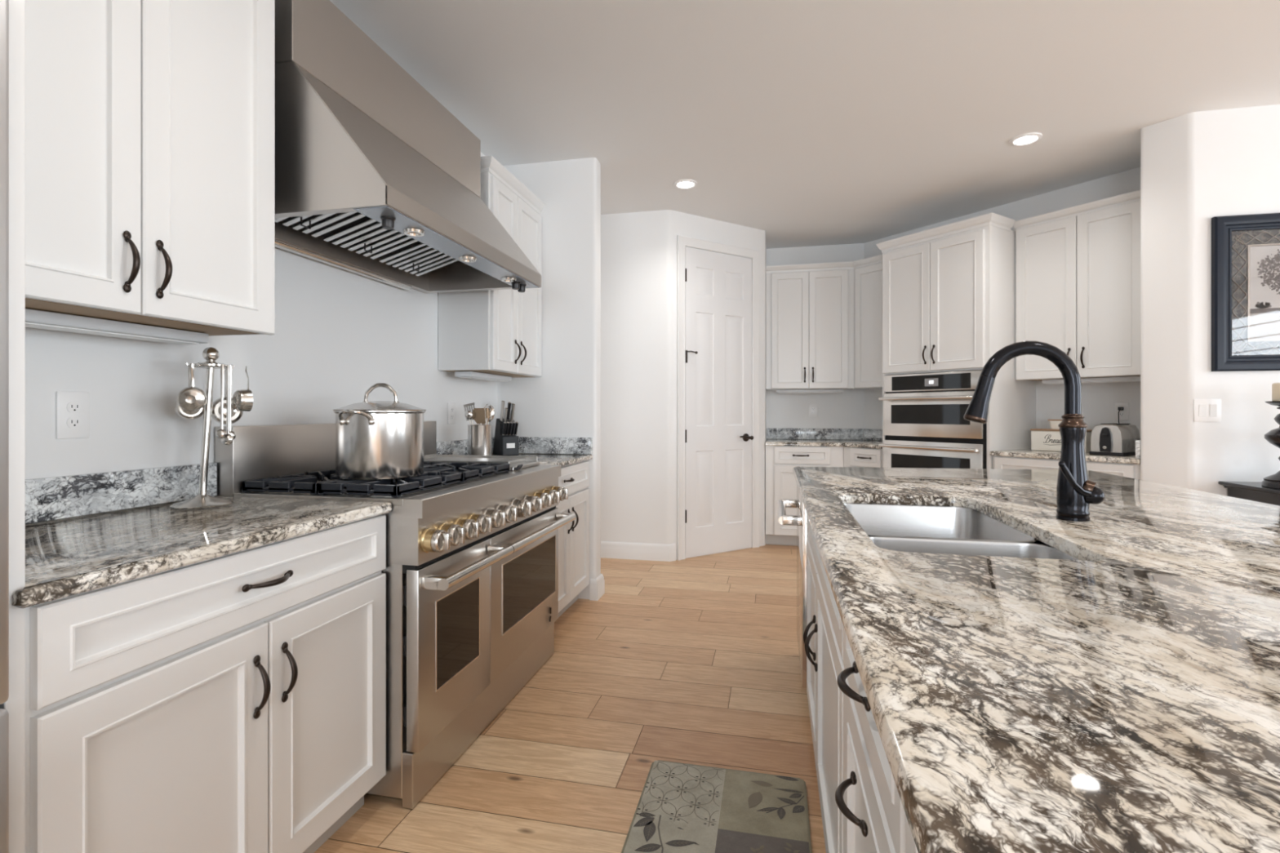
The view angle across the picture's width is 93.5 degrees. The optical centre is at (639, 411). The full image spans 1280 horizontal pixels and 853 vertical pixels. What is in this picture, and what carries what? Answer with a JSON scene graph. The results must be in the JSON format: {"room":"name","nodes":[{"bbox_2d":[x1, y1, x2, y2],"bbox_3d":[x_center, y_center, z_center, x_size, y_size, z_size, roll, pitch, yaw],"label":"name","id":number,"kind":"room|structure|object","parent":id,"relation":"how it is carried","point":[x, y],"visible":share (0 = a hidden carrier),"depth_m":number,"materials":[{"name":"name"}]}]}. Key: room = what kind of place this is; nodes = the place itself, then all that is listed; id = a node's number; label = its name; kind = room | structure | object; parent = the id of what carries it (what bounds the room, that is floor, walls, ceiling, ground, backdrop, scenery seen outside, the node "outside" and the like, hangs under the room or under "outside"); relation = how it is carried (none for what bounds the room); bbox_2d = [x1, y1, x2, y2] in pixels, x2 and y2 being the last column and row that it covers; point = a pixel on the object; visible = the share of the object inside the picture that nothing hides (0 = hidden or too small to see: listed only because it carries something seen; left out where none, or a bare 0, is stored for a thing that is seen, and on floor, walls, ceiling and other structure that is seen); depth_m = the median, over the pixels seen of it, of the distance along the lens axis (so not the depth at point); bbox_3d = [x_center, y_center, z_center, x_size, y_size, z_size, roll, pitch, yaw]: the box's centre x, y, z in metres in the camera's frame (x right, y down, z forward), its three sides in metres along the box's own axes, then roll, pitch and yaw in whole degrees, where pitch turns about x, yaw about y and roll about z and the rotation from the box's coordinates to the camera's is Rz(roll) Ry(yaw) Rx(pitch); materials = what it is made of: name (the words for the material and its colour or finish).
{"room":"kitchen","nodes":[
{"label":"kitchen","id":0,"kind":"room"},
{"bbox_2d":[25,152,600,599],"bbox_3d":[-1.492,-0.207,0.100,0.788,2.774,7.952,0,0,12],"label":"wall","id":1,"kind":"structure","parent":0,"point":[340,333],"depth_m":2.46,"materials":[{"name":"white paint"}]},
{"bbox_2d":[56,391,89,439],"bbox_3d":[-1.450,0.009,1.542,0.008,0.120,0.074,0,0,12],"label":"wall outlet","id":2,"kind":"object","parent":1,"relation":"attached to","point":[73,408],"visible":1,"depth_m":1.54,"materials":[{"name":"white plastic"}]},
{"bbox_2d":[66,417,81,427],"bbox_3d":[-1.447,0.029,1.541,0.003,0.027,0.033,0,0,12],"label":"receptacle","id":3,"kind":"object","parent":2,"relation":"attached to","point":[72,422],"depth_m":1.54,"materials":[{"name":"white plastic"}]},
{"bbox_2d":[66,402,81,413],"bbox_3d":[-1.447,-0.011,1.541,0.003,0.027,0.033,0,0,12],"label":"receptacle","id":4,"kind":"object","parent":2,"relation":"attached to","point":[72,407],"depth_m":1.54,"materials":[{"name":"white plastic"}]},
{"bbox_2d":[25,462,217,524],"bbox_3d":[-1.454,0.215,1.494,0.020,0.104,0.881,0,0,12],"label":"backsplash","id":5,"kind":"structure","parent":1,"relation":"attached to","point":[46,499],"depth_m":1.61,"materials":[{"name":"stone"}]},
{"bbox_2d":[25,0,275,336],"bbox_3d":[-1.296,-0.863,1.440,0.348,1.271,0.842,0,0,12],"label":"upper cabinet","id":6,"kind":"object","parent":1,"relation":"attached to","point":[150,124],"visible":0.99,"depth_m":1.43,"materials":[{"name":"white paint"}]},
{"bbox_2d":[25,308,208,344],"bbox_3d":[-1.378,-0.211,1.411,0.100,0.032,0.720,0,0,12],"label":"light","id":7,"kind":"object","parent":6,"relation":"attached to","point":[39,319],"visible":1,"depth_m":1.50,"materials":[{"name":"white plastic"}]},
{"bbox_2d":[25,322,199,344],"bbox_3d":[-1.378,-0.197,1.411,0.070,0.003,0.680,0,0,12],"label":"diffuser","id":8,"kind":"object","parent":7,"relation":"attached to","point":[134,334],"depth_m":1.54,"materials":[{"name":"white plastic"}]},
{"bbox_2d":[275,0,541,293],"bbox_3d":[-0.928,-0.971,2.440,0.638,0.793,1.218,0,0,12],"label":"range hood","id":9,"kind":"object","parent":1,"relation":"attached to","point":[375,179],"visible":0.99,"depth_m":2.15,"materials":[{"name":"silver metal"}]},
{"bbox_2d":[380,215,395,230],"bbox_3d":[-0.789,-0.590,1.888,0.044,0.032,0.044,0,0,12],"label":"knob","id":10,"kind":"object","parent":9,"relation":"attached to","point":[388,221],"depth_m":1.87,"materials":[{"name":"black plastic"}]},
{"bbox_2d":[403,228,425,236],"bbox_3d":[-0.761,-0.602,2.030,0.070,0.008,0.070,0,0,12],"label":"light","id":11,"kind":"object","parent":9,"relation":"attached to","point":[408,232],"depth_m":2.02,"materials":[{"name":"silver metal"}]},
{"bbox_2d":[458,256,476,262],"bbox_3d":[-0.682,-0.602,2.386,0.070,0.008,0.070,0,0,12],"label":"light","id":12,"kind":"object","parent":9,"relation":"attached to","point":[463,259],"depth_m":2.37,"materials":[{"name":"silver metal"}]},
{"bbox_2d":[501,277,526,292],"bbox_3d":[-0.587,-0.590,2.817,0.070,0.032,0.192,0,0,12],"label":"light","id":13,"kind":"object","parent":9,"relation":"attached to","point":[517,283],"depth_m":2.81,"materials":[{"name":"silver metal"}]},
{"bbox_2d":[447,402,454,424],"bbox_3d":[-1.049,0.010,3.355,0.008,0.120,0.074,0,0,12],"label":"wall outlet","id":14,"kind":"object","parent":1,"relation":"attached to","point":[451,406],"visible":1,"depth_m":3.35,"materials":[{"name":"white plastic"}]},
{"bbox_2d":[436,436,494,455],"bbox_3d":[-1.012,0.215,3.495,0.020,0.104,0.818,0,0,12],"label":"backsplash","id":15,"kind":"structure","parent":1,"relation":"attached to","point":[458,446],"depth_m":3.35,"materials":[{"name":"stone"}]},
{"bbox_2d":[438,155,544,377],"bbox_3d":[-0.838,-0.772,3.516,0.348,1.107,0.743,0,0,12],"label":"upper cabinet","id":16,"kind":"object","parent":1,"relation":"attached to","point":[490,331],"visible":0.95,"depth_m":3.31,"materials":[{"name":"white paint"}]},
{"bbox_2d":[454,371,511,382],"bbox_3d":[-0.897,-0.201,3.496,0.100,0.032,0.520,0,0,12],"label":"light","id":17,"kind":"object","parent":16,"relation":"attached to","point":[468,375],"visible":1,"depth_m":3.38,"materials":[{"name":"white plastic"}]},
{"bbox_2d":[459,377,508,382],"bbox_3d":[-0.897,-0.186,3.496,0.070,0.003,0.480,0,0,12],"label":"diffuser","id":18,"kind":"object","parent":17,"relation":"attached to","point":[491,379],"depth_m":3.53,"materials":[{"name":"white plastic"}]},
{"bbox_2d":[518,436,592,454],"bbox_3d":[-0.616,0.215,3.839,0.646,0.104,0.021,0,0,12],"label":"backsplash","id":19,"kind":"structure","parent":1,"relation":"attached to","point":[534,445],"depth_m":3.81,"materials":[{"name":"stone"}]},
{"bbox_2d":[589,573,604,600],"bbox_3d":[-0.605,1.114,3.912,0.732,0.132,0.159,0,0,12],"label":"baseboard","id":20,"kind":"structure","parent":1,"relation":"attached to","point":[597,587],"depth_m":3.77,"materials":[{"name":"white paint"}]},
{"bbox_2d":[313,544,826,852],"bbox_3d":[1.331,1.210,0.682,12.763,0.060,10.695,0,0,12],"label":"floor","id":21,"kind":"structure","parent":0,"point":[695,660],"depth_m":2.33,"materials":[{"name":"brown wood"}]},
{"bbox_2d":[0,0,8,852],"bbox_3d":[-1.312,0.280,0.514,0.707,1.800,0.902,0,0,12],"label":"refrigerator","id":22,"kind":"object","parent":21,"relation":"on","point":[4,4],"visible":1,"depth_m":0.88,"materials":[{"name":"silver metal"}]},
{"bbox_2d":[0,0,25,852],"bbox_3d":[-1.256,-0.130,0.984,0.626,2.620,0.026,0,0,12],"label":"end panel","id":23,"kind":"object","parent":21,"relation":"on","point":[15,705],"visible":0.67,"depth_m":0.92,"materials":[{"name":"white paint"}]},
{"bbox_2d":[25,514,386,852],"bbox_3d":[-1.137,0.739,1.425,0.667,0.880,0.882,0,0,12],"label":"base cabinet","id":24,"kind":"object","parent":21,"relation":"on","point":[236,702],"visible":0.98,"depth_m":1.25,"materials":[{"name":"white paint"}]},
{"bbox_2d":[12,462,391,608],"bbox_3d":[-1.150,0.231,1.417,0.648,0.136,0.904,0,0,12],"label":"countertop","id":25,"kind":"structure","parent":24,"relation":"on","point":[84,533],"depth_m":1.43,"materials":[{"name":"stone"}]},
{"bbox_2d":[169,347,234,508],"bbox_3d":[-1.256,0.041,1.728,0.148,0.453,0.148,0,0,12],"label":"stand","id":26,"kind":"object","parent":25,"relation":"on","point":[202,500],"visible":0.95,"depth_m":1.73,"materials":[{"name":"silver metal"}]},
{"bbox_2d":[174,366,204,419],"bbox_3d":[-1.296,-0.055,1.738,0.074,0.157,0.039,0,0,-39],"label":"measuring cup","id":27,"kind":"object","parent":26,"relation":"hanging from","point":[183,413],"visible":0.42,"depth_m":1.72,"materials":[{"name":"silver metal"}]},
{"bbox_2d":[174,400,204,419],"bbox_3d":[-1.295,-0.013,1.736,0.074,0.074,0.034,0,0,-39],"label":"bowl","id":28,"kind":"object","parent":27,"relation":"on","point":[184,414],"depth_m":1.72,"materials":[{"name":"silver metal"}]},
{"bbox_2d":[177,363,207,410],"bbox_3d":[-1.255,-0.069,1.687,0.068,0.132,0.035,0,0,-31],"label":"measuring cup","id":29,"kind":"object","parent":26,"relation":"hanging from","point":[192,397],"visible":1,"depth_m":1.68,"materials":[{"name":"silver metal"}]},
{"bbox_2d":[177,386,207,410],"bbox_3d":[-1.255,-0.035,1.685,0.068,0.068,0.030,0,6,-31],"label":"bowl","id":30,"kind":"object","parent":29,"relation":"on","point":[189,398],"depth_m":1.68,"materials":[{"name":"silver metal"}]},
{"bbox_2d":[215,364,226,438],"bbox_3d":[-1.182,-0.029,1.701,0.022,0.211,0.023,0,0,26],"label":"measuring spoon","id":31,"kind":"object","parent":26,"relation":"hanging from","point":[220,433],"visible":1,"depth_m":1.71,"materials":[{"name":"silver metal"}]},
{"bbox_2d":[215,429,226,438],"bbox_3d":[-1.181,0.063,1.698,0.028,0.028,0.011,0,-3,-22],"label":"bowl","id":32,"kind":"object","parent":31,"relation":"on","point":[220,433],"depth_m":1.70,"materials":[{"name":"silver metal"}]},
{"bbox_2d":[211,368,243,424],"bbox_3d":[-1.238,-0.047,1.807,0.084,0.172,0.047,0,0,-36],"label":"measuring cup","id":33,"kind":"object","parent":26,"relation":"hanging from","point":[236,415],"visible":0.52,"depth_m":1.79,"materials":[{"name":"silver metal"}]},
{"bbox_2d":[211,396,243,424],"bbox_3d":[-1.237,-0.003,1.805,0.084,0.084,0.042,0,0,-36],"label":"bowl","id":34,"kind":"object","parent":33,"relation":"on","point":[236,415],"depth_m":1.79,"materials":[{"name":"silver metal"}]},
{"bbox_2d":[221,364,233,445],"bbox_3d":[-1.181,-0.019,1.718,0.034,0.231,0.016,0,0,1],"label":"measuring spoon","id":35,"kind":"object","parent":26,"relation":"hanging from","point":[228,440],"visible":0.9,"depth_m":1.72,"materials":[{"name":"silver metal"}]},
{"bbox_2d":[221,433,233,445],"bbox_3d":[-1.181,0.080,1.717,0.034,0.034,0.014,0,0,1],"label":"bowl","id":36,"kind":"object","parent":35,"relation":"on","point":[228,439],"depth_m":1.72,"materials":[{"name":"silver metal"}]},
{"bbox_2d":[228,364,235,439],"bbox_3d":[-1.181,-0.025,1.736,0.030,0.219,0.013,0,0,-42],"label":"measuring spoon","id":37,"kind":"object","parent":26,"relation":"hanging from","point":[233,433],"visible":0.77,"depth_m":1.74,"materials":[{"name":"silver metal"}]},
{"bbox_2d":[228,431,235,439],"bbox_3d":[-1.181,0.070,1.736,0.030,0.030,0.012,0,3,-39],"label":"bowl","id":38,"kind":"object","parent":37,"relation":"on","point":[232,433],"depth_m":1.74,"materials":[{"name":"silver metal"}]},
{"bbox_2d":[232,365,253,411],"bbox_3d":[-1.169,-0.068,1.771,0.066,0.136,0.040,0,0,43],"label":"measuring cup","id":39,"kind":"object","parent":26,"relation":"hanging from","point":[242,399],"visible":1,"depth_m":1.76,"materials":[{"name":"silver metal"}]},
{"bbox_2d":[232,389,253,411],"bbox_3d":[-1.169,-0.033,1.769,0.066,0.066,0.036,-14,-9,37],"label":"bowl","id":40,"kind":"object","parent":39,"relation":"on","point":[242,399],"depth_m":1.75,"materials":[{"name":"silver metal"}]},
{"bbox_2d":[214,421,576,808],"bbox_3d":[-0.835,0.612,2.421,0.820,1.128,1.188,0,0,12],"label":"range","id":41,"kind":"object","parent":21,"relation":"on","point":[471,571],"visible":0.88,"depth_m":2.02,"materials":[{"name":"silver metal"}]},
{"bbox_2d":[333,382,426,480],"bbox_3d":[-0.890,0.062,2.070,0.296,0.321,0.301,0,0,-37],"label":"stock pot","id":42,"kind":"object","parent":41,"relation":"on","point":[375,440],"visible":1,"depth_m":1.95,"materials":[{"name":"silver metal"}]},
{"bbox_2d":[233,464,547,506],"bbox_3d":[-0.869,0.269,2.429,0.604,0.020,1.188,0,0,12],"label":"cooktop","id":43,"kind":"object","parent":41,"relation":"in","point":[396,499],"depth_m":1.90,"materials":[{"name":"black metal"}]},
{"bbox_2d":[555,460,589,617],"bbox_3d":[-0.692,0.739,3.435,0.667,0.880,0.836,0,0,12],"label":"base cabinet","id":44,"kind":"object","parent":21,"relation":"on","point":[574,536],"visible":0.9,"depth_m":3.49,"materials":[{"name":"white paint"}]},
{"bbox_2d":[436,436,592,466],"bbox_3d":[-0.703,0.231,3.438,0.648,0.136,0.842,0,0,12],"label":"countertop","id":45,"kind":"structure","parent":44,"relation":"on","point":[562,451],"depth_m":3.77,"materials":[{"name":"stone"}]},
{"bbox_2d":[467,424,492,455],"bbox_3d":[-0.855,0.169,3.215,0.127,0.198,0.127,0,0,12],"label":"utensil crock","id":46,"kind":"object","parent":45,"relation":"on","point":[479,436],"visible":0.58,"depth_m":3.16,"materials":[{"name":"silver metal"}]},
{"bbox_2d":[464,410,472,424],"bbox_3d":[-0.890,0.127,3.190,0.071,0.265,0.022,0,0,-25],"label":"serving spoon","id":47,"kind":"object","parent":46,"relation":"in","point":[468,415],"visible":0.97,"depth_m":3.18,"materials":[{"name":"silver metal"}]},
{"bbox_2d":[463,402,475,424],"bbox_3d":[-0.902,0.105,3.238,0.095,0.307,0.015,0,0,12],"label":"slotted turner","id":48,"kind":"object","parent":46,"relation":"in","point":[473,403],"visible":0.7,"depth_m":3.24,"materials":[{"name":"silver metal"}]},
{"bbox_2d":[472,408,489,424],"bbox_3d":[-0.848,0.120,3.215,0.092,0.277,0.010,0,0,4],"label":"spatula","id":49,"kind":"object","parent":46,"relation":"in","point":[478,414],"visible":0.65,"depth_m":3.21,"materials":[{"name":"brown wood"}]},
{"bbox_2d":[484,404,493,424],"bbox_3d":[-0.812,0.109,3.191,0.066,0.300,0.026,0,0,12],"label":"tongs","id":50,"kind":"object","parent":46,"relation":"in","point":[486,420],"visible":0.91,"depth_m":3.19,"materials":[{"name":"silver metal"}]},
{"bbox_2d":[487,405,494,424],"bbox_3d":[-0.815,0.113,3.234,0.068,0.291,0.018,0,0,-10],"label":"slotted spoon","id":51,"kind":"object","parent":46,"relation":"in","point":[492,414],"visible":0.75,"depth_m":3.23,"materials":[{"name":"silver metal"}]},
{"bbox_2d":[492,418,518,455],"bbox_3d":[-0.832,0.155,3.729,0.104,0.224,0.181,0,0,-33],"label":"knife block","id":52,"kind":"object","parent":45,"relation":"on","point":[504,445],"visible":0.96,"depth_m":3.67,"materials":[{"name":"black wood"}]},
{"bbox_2d":[499,400,504,421],"bbox_3d":[-0.842,-0.003,3.685,0.020,0.129,0.057,0,0,-33],"label":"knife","id":53,"kind":"object","parent":52,"relation":"in","point":[502,402],"visible":1,"depth_m":3.67,"materials":[{"name":"silver metal"}]},
{"bbox_2d":[506,401,511,421],"bbox_3d":[-0.808,-0.001,3.710,0.020,0.118,0.061,0,0,-33],"label":"knife","id":54,"kind":"object","parent":52,"relation":"in","point":[508,402],"visible":0.98,"depth_m":3.70,"materials":[{"name":"black plastic"}]},
{"bbox_2d":[509,403,515,422],"bbox_3d":[-0.786,0.006,3.717,0.022,0.114,0.064,0,0,-33],"label":"carving knife","id":55,"kind":"object","parent":52,"relation":"in","point":[512,414],"visible":1,"depth_m":3.71,"materials":[{"name":"silver metal"}]},
{"bbox_2d":[621,760,812,852],"bbox_3d":[0.193,1.172,1.550,0.492,0.016,0.850,0,0,12],"label":"kitchen mat","id":56,"kind":"object","parent":21,"relation":"on","point":[682,807],"visible":1,"depth_m":1.75,"materials":[{"name":"grey fabric"}]},
{"bbox_2d":[777,484,807,688],"bbox_3d":[0.961,0.742,2.575,0.725,0.873,0.593,0,0,12],"label":"dishwasher","id":57,"kind":"object","parent":21,"relation":"on","point":[799,520],"visible":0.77,"depth_m":2.42,"materials":[{"name":"silver metal"}]},
{"bbox_2d":[765,445,843,545],"bbox_3d":[1.482,0.739,5.497,0.652,0.880,0.665,0,0,12],"label":"base cabinet","id":58,"kind":"object","parent":21,"relation":"on","point":[780,460],"visible":0.49,"depth_m":5.25,"materials":[{"name":"white paint"}]},
{"bbox_2d":[843,446,882,467],"bbox_3d":[2.077,0.739,5.136,0.655,0.880,0.395,0,0,-33],"label":"base cabinet","id":59,"kind":"object","parent":21,"relation":"on","point":[860,457],"visible":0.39,"depth_m":4.97,"materials":[{"name":"white paint"}]},
{"bbox_2d":[765,428,882,448],"bbox_3d":[1.807,0.231,5.304,1.371,0.136,0.922,0,0,12],"label":"countertop","id":60,"kind":"structure","parent":59,"relation":"on","point":[850,437],"depth_m":5.70,"materials":[{"name":"stone"}]},
{"bbox_2d":[835,626,905,852],"bbox_3d":[0.765,0.739,0.760,0.985,0.880,0.530,0,0,12],"label":"base cabinet","id":61,"kind":"object","parent":21,"relation":"on","point":[868,797],"visible":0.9,"depth_m":0.86,"materials":[{"name":"white paint"}]},
{"bbox_2d":[905,814,918,852],"bbox_3d":[0.612,0.739,0.070,0.985,0.880,0.880,0,0,12],"label":"base cabinet","id":62,"kind":"object","parent":21,"relation":"on","point":[910,846],"visible":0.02,"depth_m":0.57,"materials":[{"name":"white paint"}]},
{"bbox_2d":[792,466,1279,852],"bbox_3d":[1.046,0.283,1.228,1.326,0.030,3.450,0,0,12],"label":"countertop","id":63,"kind":"structure","parent":62,"relation":"on","point":[1123,696],"depth_m":0.64,"materials":[{"name":"stone"}]},
{"bbox_2d":[844,502,1079,559],"bbox_3d":[0.749,0.411,1.526,0.437,0.218,0.874,0,0,12],"label":"sink","id":64,"kind":"object","parent":63,"relation":"in","point":[927,529],"visible":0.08,"depth_m":1.84,"materials":[{"name":"silver metal"}]},
{"bbox_2d":[963,341,1105,521],"bbox_3d":[0.979,0.045,1.501,0.304,0.446,0.106,0,0,12],"label":"kitchen faucet","id":65,"kind":"object","parent":63,"relation":"on","point":[1075,493],"visible":1,"depth_m":1.49,"materials":[{"name":"black metal"}]},
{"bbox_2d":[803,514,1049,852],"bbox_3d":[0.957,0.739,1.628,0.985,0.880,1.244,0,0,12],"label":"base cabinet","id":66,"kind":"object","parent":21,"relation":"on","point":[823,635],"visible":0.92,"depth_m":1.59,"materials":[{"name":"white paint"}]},
{"bbox_2d":[875,212,1035,468],"bbox_3d":[2.406,-0.081,4.611,0.701,2.519,0.900,0,0,-33],"label":"oven tower","id":67,"kind":"object","parent":21,"relation":"on","point":[948,291],"visible":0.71,"depth_m":4.31,"materials":[{"name":"white paint"}]},
{"bbox_2d":[878,369,986,468],"bbox_3d":[2.357,0.232,4.575,0.650,1.036,0.779,0,0,-33],"label":"wall oven","id":68,"kind":"object","parent":67,"relation":"in","point":[925,425],"visible":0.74,"depth_m":4.41,"materials":[{"name":"silver metal"}]},
{"bbox_2d":[992,455,1140,479],"bbox_3d":[2.861,0.739,3.917,0.665,0.880,0.822,0,0,-33],"label":"base cabinet","id":69,"kind":"object","parent":21,"relation":"on","point":[1127,470],"visible":0.02,"depth_m":3.79,"materials":[{"name":"white paint"}]},
{"bbox_2d":[989,440,1140,464],"bbox_3d":[2.874,0.231,3.925,0.651,0.136,0.824,0,0,-33],"label":"countertop","id":70,"kind":"structure","parent":69,"relation":"on","point":[1028,453],"depth_m":3.76,"materials":[{"name":"stone"}]},
{"bbox_2d":[1030,428,1092,453],"bbox_3d":[2.877,0.194,4.082,0.206,0.147,0.336,0,0,-33],"label":"bread box","id":71,"kind":"object","parent":70,"relation":"on","point":[1042,439],"visible":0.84,"depth_m":4.07,"materials":[{"name":"white metal"}]},
{"bbox_2d":[1047,419,1062,429],"bbox_3d":[2.846,0.086,4.074,0.092,0.065,0.126,0,0,-33],"label":"butter dish","id":72,"kind":"object","parent":71,"relation":"on","point":[1054,424],"visible":0.53,"depth_m":4.07,"materials":[{"name":"white ceramic"}]},
{"bbox_2d":[1088,407,1140,456],"bbox_3d":[3.027,0.118,3.795,0.516,0.298,0.191,0,0,-33],"label":"toaster","id":73,"kind":"object","parent":70,"relation":"on","point":[1118,439],"visible":0.98,"depth_m":3.65,"materials":[{"name":"silver metal"}]},
{"bbox_2d":[1217,480,1279,506],"bbox_3d":[3.642,0.773,2.809,1.312,0.813,0.468,0,0,12],"label":"console table","id":74,"kind":"object","parent":21,"relation":"on","point":[1251,491],"visible":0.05,"depth_m":2.99,"materials":[{"name":"black paint"}]},
{"bbox_2d":[1261,400,1279,488],"bbox_3d":[3.133,0.158,2.892,0.206,0.416,0.206,0,0,12],"label":"candle holder","id":75,"kind":"object","parent":74,"relation":"on","point":[1273,437],"visible":1,"depth_m":2.90,"materials":[{"name":"black paint"}]},
{"bbox_2d":[1271,382,1279,401],"bbox_3d":[3.133,-0.100,2.892,0.136,0.100,0.136,0,0,12],"label":"pillar candle","id":76,"kind":"object","parent":75,"relation":"on","point":[1275,386],"visible":0.9,"depth_m":2.91,"materials":[{"name":"beige wax"}]},
{"bbox_2d":[600,209,766,559],"bbox_3d":[-0.420,-0.207,5.671,3.134,2.774,1.506,0,0,12],"label":"wall","id":77,"kind":"structure","parent":0,"point":[638,250],"depth_m":4.82,"materials":[{"name":"white paint"}]},
{"bbox_2d":[600,541,675,561],"bbox_3d":[-0.915,1.114,5.018,2.449,0.132,0.051,0,0,12],"label":"baseboard","id":78,"kind":"structure","parent":77,"relation":"attached to","point":[609,549],"depth_m":4.79,"materials":[{"name":"white paint"}]},
{"bbox_2d":[676,235,759,560],"bbox_3d":[0.680,-0.110,4.998,0.874,2.579,0.069,0,0,-33],"label":"door","id":79,"kind":"structure","parent":77,"relation":"in","point":[717,294],"depth_m":5.00,"materials":[{"name":"white paint"}]},
{"bbox_2d":[328,0,1279,248],"bbox_3d":[1.290,-1.644,0.739,9.200,0.100,10.600,0,0,12],"label":"ceiling","id":80,"kind":"structure","parent":0,"point":[799,122],"depth_m":2.94,"materials":[{"name":"white paint"}]},
{"bbox_2d":[673,179,697,188],"bbox_3d":[0.319,-1.589,4.215,0.164,0.010,0.164,0,0,12],"label":"recessed light","id":81,"kind":"object","parent":80,"relation":"in","point":[682,184],"visible":1,"depth_m":4.21,"materials":[{"name":"white plastic"}]},
{"bbox_2d":[1008,132,1042,146],"bbox_3d":[2.255,-1.589,3.522,0.164,0.010,0.164,0,0,12],"label":"recessed light","id":82,"kind":"object","parent":80,"relation":"in","point":[1025,139],"visible":1,"depth_m":3.52,"materials":[{"name":"white plastic"}]},
{"bbox_2d":[766,167,1140,440],"bbox_3d":[2.517,-0.207,5.085,0.665,2.774,3.149,0,0,-45],"label":"wall","id":83,"kind":"structure","parent":0,"point":[854,408],"depth_m":4.96,"materials":[{"name":"white paint"}]},
{"bbox_2d":[765,262,853,390],"bbox_3d":[1.577,-0.775,5.637,0.778,1.135,0.369,0,0,12],"label":"upper cabinet","id":84,"kind":"object","parent":83,"relation":"attached to","point":[810,307],"visible":1,"depth_m":5.49,"materials":[{"name":"white paint"}]},
{"bbox_2d":[776,389,843,393],"bbox_3d":[1.578,-0.189,5.612,0.600,0.032,0.080,0,0,12],"label":"light","id":85,"kind":"object","parent":84,"relation":"attached to","point":[780,391],"visible":1,"depth_m":5.58,"materials":[{"name":"white plastic"}]},
{"bbox_2d":[808,404,817,417],"bbox_3d":[1.668,-0.006,5.803,0.074,0.120,0.008,0,0,12],"label":"wall outlet","id":86,"kind":"object","parent":83,"relation":"attached to","point":[812,408],"visible":1,"depth_m":5.80,"materials":[{"name":"white plastic"}]},
{"bbox_2d":[766,428,862,439],"bbox_3d":[1.672,0.215,5.796,0.895,0.104,0.020,0,0,12],"label":"backsplash","id":87,"kind":"structure","parent":83,"relation":"attached to","point":[771,433],"depth_m":5.78,"materials":[{"name":"stone"}]},
{"bbox_2d":[853,254,882,389],"bbox_3d":[2.188,-0.775,5.282,0.348,1.135,0.520,0,0,-33],"label":"upper cabinet","id":88,"kind":"object","parent":83,"relation":"attached to","point":[868,271],"visible":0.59,"depth_m":5.29,"materials":[{"name":"white paint"}]},
{"bbox_2d":[864,428,882,440],"bbox_3d":[2.292,0.215,5.424,0.020,0.104,0.652,0,0,-33],"label":"backsplash","id":89,"kind":"structure","parent":83,"relation":"attached to","point":[869,434],"depth_m":5.60,"materials":[{"name":"stone"}]},
{"bbox_2d":[1013,190,1140,381],"bbox_3d":[2.994,-0.781,4.000,0.369,1.119,0.820,0,0,-33],"label":"upper cabinet","id":90,"kind":"object","parent":83,"relation":"attached to","point":[1077,268],"visible":0.74,"depth_m":3.91,"materials":[{"name":"white paint"}]},
{"bbox_2d":[1042,375,1140,384],"bbox_3d":[3.005,-0.206,3.956,0.100,0.032,0.620,0,0,-33],"label":"light","id":91,"kind":"object","parent":90,"relation":"attached to","point":[1118,379],"visible":0.56,"depth_m":3.90,"materials":[{"name":"white plastic"}]},
{"bbox_2d":[1045,380,1140,384],"bbox_3d":[3.005,-0.192,3.956,0.070,0.003,0.580,0,0,-33],"label":"diffuser","id":92,"kind":"object","parent":91,"relation":"attached to","point":[1047,382],"depth_m":3.96,"materials":[{"name":"white plastic"}]},
{"bbox_2d":[1115,402,1128,420],"bbox_3d":[3.204,0.000,4.006,0.008,0.120,0.074,0,0,-33],"label":"wall outlet","id":93,"kind":"object","parent":83,"relation":"attached to","point":[1123,415],"visible":1,"depth_m":4.00,"materials":[{"name":"white plastic"}]},
{"bbox_2d":[1140,104,1279,496],"bbox_3d":[4.615,-0.207,3.214,3.574,2.774,0.732,0,0,12],"label":"wall","id":94,"kind":"structure","parent":0,"point":[1197,167],"depth_m":3.21,"materials":[{"name":"white paint"}]},
{"bbox_2d":[1135,440,1140,458],"bbox_3d":[3.093,0.215,3.588,0.644,0.104,0.021,0,0,-33],"label":"backsplash","id":95,"kind":"structure","parent":94,"relation":"attached to","point":[1137,442],"depth_m":3.41,"materials":[{"name":"stone"}]},
{"bbox_2d":[1193,399,1221,422],"bbox_3d":[3.006,-0.006,3.190,0.122,0.120,0.009,0,0,12],"label":"light switch","id":96,"kind":"object","parent":94,"relation":"attached to","point":[1204,410],"visible":1,"depth_m":3.19,"materials":[{"name":"white plastic"}]},
{"bbox_2d":[1211,213,1279,371],"bbox_3d":[3.518,-0.618,3.062,1.020,0.812,0.035,0,0,12],"label":"framed picture","id":97,"kind":"object","parent":94,"relation":"attached to","point":[1246,248],"visible":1,"depth_m":3.15,"materials":[{"name":"black wood"}]},
{"bbox_2d":[1249,245,1279,308],"bbox_3d":[3.521,-0.618,3.075,0.700,0.492,0.002,0,0,12],"label":"print","id":98,"kind":"object","parent":97,"relation":"attached to","point":[1264,260],"depth_m":3.13,"materials":[{"name":"paper"}]},
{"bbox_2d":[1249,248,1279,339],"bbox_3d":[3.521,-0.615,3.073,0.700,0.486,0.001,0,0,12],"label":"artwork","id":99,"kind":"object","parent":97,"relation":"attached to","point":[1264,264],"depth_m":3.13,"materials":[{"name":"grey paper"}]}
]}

